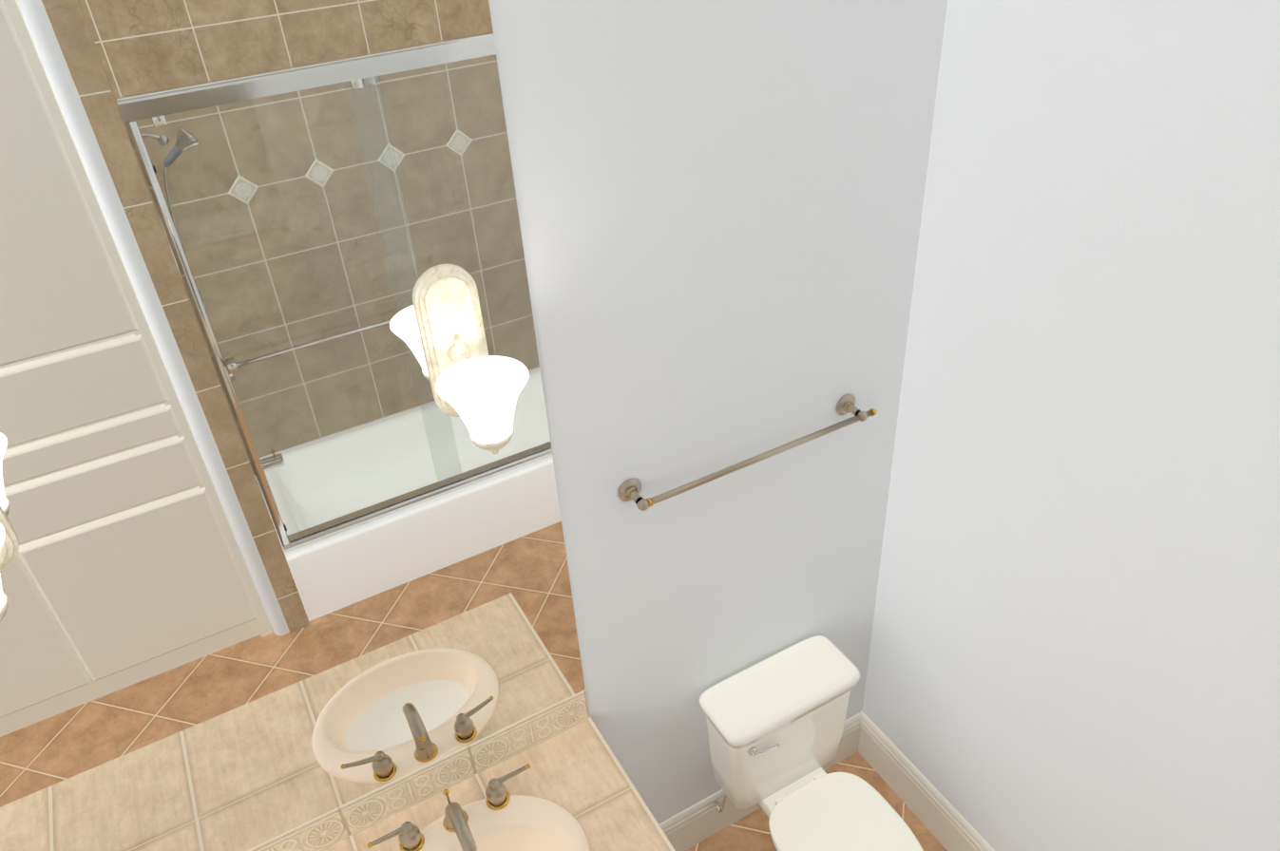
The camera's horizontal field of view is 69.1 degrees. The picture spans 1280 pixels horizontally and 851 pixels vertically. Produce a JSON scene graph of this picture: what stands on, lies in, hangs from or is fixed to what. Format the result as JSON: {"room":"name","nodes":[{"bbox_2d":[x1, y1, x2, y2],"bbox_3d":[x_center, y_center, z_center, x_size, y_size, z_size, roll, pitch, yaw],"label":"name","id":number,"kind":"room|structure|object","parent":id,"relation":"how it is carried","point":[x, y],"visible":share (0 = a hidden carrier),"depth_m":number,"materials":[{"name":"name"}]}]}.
{"room":"bathroom","nodes":[
{"label":"bathroom","id":0,"kind":"room"},
{"bbox_2d":[490,0,946,824],"bbox_3d":[-0.895,0.093,1.731,3.828,4.090,0.100,-20,38,-22],"label":"wall","id":1,"kind":"structure","parent":0,"point":[720,202],"depth_m":2.17,"materials":[{"name":"paint"}]},
{"bbox_2d":[0,0,586,850],"bbox_3d":[-1.001,0.181,1.641,1.820,2.038,0.006,-20,38,-22],"label":"mirror","id":2,"kind":"object","parent":1,"relation":"attached to","point":[293,553],"visible":1,"depth_m":1.71,"materials":[{"name":"mirror"}]},
{"bbox_2d":[0,508,19,622],"bbox_3d":[-1.074,0.182,1.431,0.174,0.353,0.232,-20,38,-22],"label":"sconce","id":3,"kind":"object","parent":2,"relation":"attached to","point":[9,545],"visible":1,"depth_m":1.58,"materials":[{"name":"white glass"}]},
{"bbox_2d":[413,265,528,455],"bbox_3d":[-0.309,-0.099,1.758,0.174,0.353,0.232,-20,38,-22],"label":"sconce","id":4,"kind":"object","parent":2,"relation":"attached to","point":[476,389],"visible":1,"depth_m":1.78,"materials":[{"name":"white glass"}]},
{"bbox_2d":[617,394,877,511],"bbox_3d":[0.293,0.067,2.375,0.750,0.064,0.084,-20,38,-22],"label":"towel bar","id":5,"kind":"object","parent":1,"relation":"attached to","point":[629,489],"visible":1,"depth_m":2.33,"materials":[{"name":"silver metal"}]},
{"bbox_2d":[659,710,868,850],"bbox_3d":[0.359,1.309,3.266,1.027,0.203,0.021,-20,38,-22],"label":"baseboard","id":6,"kind":"structure","parent":1,"relation":"attached to","point":[700,821],"depth_m":3.21,"materials":[{"name":"beige paint"}]},
{"bbox_2d":[685,751,947,850],"bbox_3d":[-0.093,2.471,1.901,3.828,0.100,2.882,-20,38,-22],"label":"floor","id":7,"kind":"structure","parent":0,"point":[750,832],"depth_m":3.27,"materials":[{"name":"tile"}]},
{"bbox_2d":[247,689,675,850],"bbox_3d":[-0.769,1.570,2.293,1.820,1.013,0.589,-20,38,-22],"label":"bathroom vanity","id":8,"kind":"object","parent":7,"relation":"on","point":[554,777],"visible":1,"depth_m":2.38,"materials":[{"name":"beige paint"}]},
{"bbox_2d":[366,764,530,850],"bbox_3d":[-0.444,0.990,2.293,0.426,0.100,0.175,-20,38,-22],"label":"faucet","id":9,"kind":"object","parent":8,"relation":"on","point":[460,829],"depth_m":2.34,"materials":[{"name":"silver metal"}]},
{"bbox_2d":[368,795,590,850],"bbox_3d":[-0.377,1.141,2.267,0.540,0.300,0.436,-20,38,-22],"label":"sink","id":10,"kind":"object","parent":8,"relation":"in","point":[478,823],"depth_m":2.34,"materials":[{"name":"beige ceramic"}]},
{"bbox_2d":[699,635,923,850],"bbox_3d":[0.580,1.234,2.836,0.482,0.788,0.788,-20,38,-22],"label":"toilet","id":11,"kind":"object","parent":7,"relation":"on","point":[775,724],"visible":1,"depth_m":2.82,"materials":[{"name":"beige ceramic"}]},
{"bbox_2d":[862,0,1279,850],"bbox_3d":[1.406,0.154,1.405,0.100,4.090,2.640,-20,38,-22],"label":"wall","id":12,"kind":"structure","parent":0,"point":[1009,270],"depth_m":2.07,"materials":[{"name":"paint"}]},
{"bbox_2d":[857,718,994,850],"bbox_3d":[1.238,1.547,2.830,0.019,0.203,1.742,-20,38,-22],"label":"baseboard","id":13,"kind":"structure","parent":12,"relation":"attached to","point":[943,820],"depth_m":3.22,"materials":[{"name":"beige paint"}]}
]}

